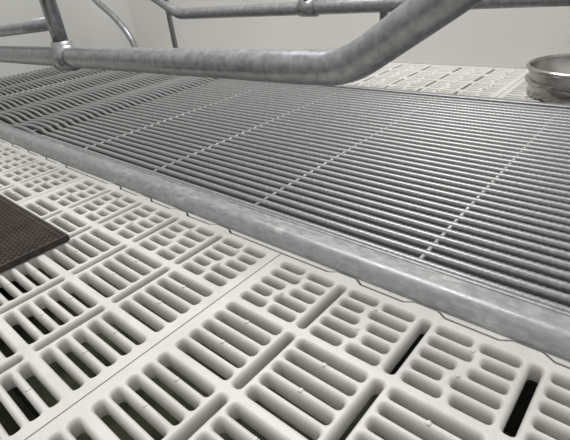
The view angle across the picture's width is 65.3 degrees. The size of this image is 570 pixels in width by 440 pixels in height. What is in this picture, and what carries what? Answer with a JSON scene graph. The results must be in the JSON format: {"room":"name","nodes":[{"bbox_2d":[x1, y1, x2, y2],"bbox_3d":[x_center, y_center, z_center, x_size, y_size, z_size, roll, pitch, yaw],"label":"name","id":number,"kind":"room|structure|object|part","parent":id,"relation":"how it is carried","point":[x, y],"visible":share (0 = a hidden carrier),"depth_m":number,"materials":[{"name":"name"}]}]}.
{"room":"farm building","nodes":[
{"label":"farm building","id":0,"kind":"room"},
{"bbox_2d":[0,0,137,78],"bbox_3d":[-1.737,-1.120,1.859,0.048,1.420,2.260,19,38,37],"label":"wall","id":1,"kind":"structure","parent":0,"point":[85,23],"depth_m":2.50,"materials":[{"name":"paint"}]},
{"bbox_2d":[0,0,483,85],"bbox_3d":[-0.694,-0.629,1.012,2.772,0.543,0.052,19,38,37],"label":"crate","id":2,"kind":"object","parent":1,"relation":"attached to","point":[411,22],"visible":1,"depth_m":0.60,"materials":[{"name":"grey metal"}]},
{"bbox_3d":[-1.106,-0.617,1.442,1.636,0.050,0.027,19,38,37],"label":"rail","id":3,"kind":"part","parent":2,"relation":"part of","materials":[{"name":"grey metal"}]},
{"bbox_3d":[-0.506,-0.574,0.857,0.032,0.525,0.032,19,38,37],"label":"post","id":4,"kind":"part","parent":2,"relation":"part of","materials":[{"name":"grey metal"}]},
{"bbox_2d":[0,250,514,439],"bbox_3d":[-0.432,-0.099,1.284,3.236,0.040,2.350,19,38,37],"label":"pit","id":5,"kind":"structure","parent":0,"point":[9,424],"depth_m":0.61,"materials":[{"name":"concrete"}]},
{"bbox_2d":[0,350,77,439],"bbox_3d":[-0.873,0.034,0.994,2.886,0.098,0.006,19,38,37],"label":"joist","id":6,"kind":"object","parent":5,"relation":"on","point":[16,390],"visible":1,"depth_m":0.57,"materials":[{"name":"black"}]},
{"bbox_2d":[0,123,569,360],"bbox_3d":[-0.634,-0.144,1.219,2.886,0.141,0.048,19,38,37],"label":"beam","id":7,"kind":"structure","parent":5,"relation":"on","point":[545,328],"depth_m":0.60,"materials":[{"name":"grey metal"}]},
{"bbox_2d":[0,67,222,136],"bbox_3d":[-0.966,-0.563,1.916,1.332,0.038,0.760,19,38,37],"label":"floor grate","id":8,"kind":"object","parent":7,"relation":"on","point":[44,101],"visible":0.88,"depth_m":1.70,"materials":[{"name":"grey metal"}]},
{"bbox_3d":[-1.059,-0.598,1.988,0.006,0.005,0.760,19,38,37],"label":"cross rod","id":9,"kind":"part","parent":8,"relation":"part of","materials":[{"name":"grey metal"}]},
{"bbox_2d":[0,139,569,368],"bbox_3d":[-0.654,-0.173,1.180,2.888,0.005,0.012,19,38,37],"label":"strip","id":10,"kind":"object","parent":7,"relation":"attached to","point":[557,360],"visible":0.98,"depth_m":0.60,"materials":[{"name":"grey metal"}]},
{"bbox_2d":[40,79,569,312],"bbox_3d":[0.128,-0.190,1.049,1.552,0.028,0.760,19,38,37],"label":"floor grate","id":11,"kind":"object","parent":7,"relation":"on","point":[474,190],"visible":0.99,"depth_m":0.88,"materials":[{"name":"grey metal"}]},
{"bbox_3d":[-0.281,-0.335,1.369,0.006,0.005,0.760,19,38,37],"label":"cross rod","id":12,"kind":"part","parent":11,"relation":"part of","materials":[{"name":"grey metal"}]},
{"bbox_3d":[-0.050,-0.257,1.186,0.006,0.005,0.760,19,38,37],"label":"cross rod","id":13,"kind":"part","parent":11,"relation":"part of","materials":[{"name":"grey metal"}]},
{"bbox_3d":[0.181,-0.179,1.002,0.006,0.005,0.760,19,38,37],"label":"cross rod","id":14,"kind":"part","parent":11,"relation":"part of","materials":[{"name":"grey metal"}]},
{"bbox_3d":[0.412,-0.101,0.818,0.006,0.005,0.760,19,38,37],"label":"cross rod","id":15,"kind":"part","parent":11,"relation":"part of","materials":[{"name":"grey metal"}]},
{"bbox_2d":[327,85,569,108],"bbox_3d":[-0.120,-0.482,1.723,2.886,0.138,0.020,19,38,37],"label":"beam","id":16,"kind":"structure","parent":5,"relation":"on","point":[468,97],"depth_m":1.20,"materials":[{"name":"grey metal"}]},
{"bbox_2d":[92,0,569,47],"bbox_3d":[-0.056,-0.823,1.428,2.524,0.739,0.052,19,38,37],"label":"crate","id":17,"kind":"object","parent":16,"relation":"on","point":[302,8],"visible":0.94,"depth_m":1.41,"materials":[{"name":"grey metal"}]},
{"bbox_3d":[-0.854,-1.092,2.062,0.418,0.739,0.029,19,38,37],"label":"curved rail","id":18,"kind":"part","parent":17,"relation":"part of","materials":[{"name":"grey metal"}]},
{"bbox_3d":[-0.494,-0.972,1.775,0.022,0.732,0.022,19,38,37],"label":"post","id":19,"kind":"part","parent":17,"relation":"part of","materials":[{"name":"grey metal"}]},
{"bbox_3d":[-0.059,-0.894,1.384,2.511,0.482,0.041,19,38,37],"label":"rail","id":20,"kind":"part","parent":17,"relation":"part of","materials":[{"name":"grey metal"}]},
{"bbox_3d":[0.254,-0.795,1.129,0.024,0.550,0.024,19,38,37],"label":"post","id":21,"kind":"part","parent":17,"relation":"part of","materials":[{"name":"grey metal"}]},
{"bbox_2d":[391,334,537,435],"bbox_3d":[-0.658,-0.108,1.205,2.886,0.098,0.006,19,38,37],"label":"joist","id":22,"kind":"object","parent":5,"relation":"on","point":[517,415],"visible":0.02,"depth_m":0.48,"materials":[{"name":"black"}]},
{"bbox_3d":[0.142,-0.636,1.987,2.886,0.098,0.006,19,38,37],"label":"joist","id":23,"kind":"object","parent":5,"relation":"on","visible":0},
{"bbox_2d":[343,63,528,97],"bbox_3d":[0.460,-0.466,1.499,0.576,0.023,0.424,19,38,37],"label":"floor panel","id":24,"kind":"object","parent":23,"relation":"on","point":[448,79],"visible":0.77,"depth_m":1.47,"materials":[{"name":"white plastic"}]},
{"bbox_2d":[496,77,543,101],"bbox_3d":[0.897,-0.319,1.151,0.576,0.023,0.424,19,38,37],"label":"floor panel","id":25,"kind":"object","parent":23,"relation":"on","point":[517,91],"visible":0.19,"depth_m":1.25,"materials":[{"name":"white plastic"}]},
{"bbox_2d":[525,53,569,103],"bbox_3d":[0.787,-0.372,1.166,0.286,0.077,0.286,19,38,37],"label":"bowl","id":26,"kind":"object","parent":25,"relation":"on","point":[547,79],"visible":0.98,"depth_m":1.15,"materials":[{"name":"silver metal"}]},
{"bbox_3d":[-1.060,0.157,0.810,2.886,0.098,0.006,19,38,37],"label":"joist","id":27,"kind":"object","parent":5,"relation":"on","visible":0},
{"bbox_2d":[0,141,86,203],"bbox_3d":[-0.864,-0.029,0.979,0.576,0.023,0.643,19,38,37],"label":"floor panel","id":28,"kind":"object","parent":27,"relation":"on","point":[24,175],"visible":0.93,"depth_m":1.04,"materials":[{"name":"white plastic"}]},
{"bbox_2d":[0,194,69,272],"bbox_3d":[-0.724,0.035,0.802,0.620,0.011,0.400,19,38,37],"label":"rubber mat","id":29,"kind":"object","parent":28,"relation":"on","point":[24,236],"visible":1,"depth_m":0.75,"materials":[{"name":"black rubber"}]},
{"bbox_2d":[0,176,280,439],"bbox_3d":[-0.426,0.118,0.631,0.576,0.023,0.643,19,38,37],"label":"floor panel","id":30,"kind":"object","parent":27,"relation":"on","point":[188,264],"visible":0.9,"depth_m":0.63,"materials":[{"name":"white plastic"}]},
{"bbox_2d":[27,254,569,439],"bbox_3d":[0.011,0.266,0.284,0.576,0.023,0.643,19,38,37],"label":"floor panel","id":31,"kind":"object","parent":27,"relation":"on","point":[340,340],"visible":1,"depth_m":0.45,"materials":[{"name":"white plastic"}]},
{"bbox_2d":[127,0,569,68],"bbox_3d":[0.216,-1.206,1.631,3.236,1.420,0.050,19,38,37],"label":"wall","id":32,"kind":"structure","parent":0,"point":[504,37],"depth_m":1.80,"materials":[{"name":"paint"}]}
]}

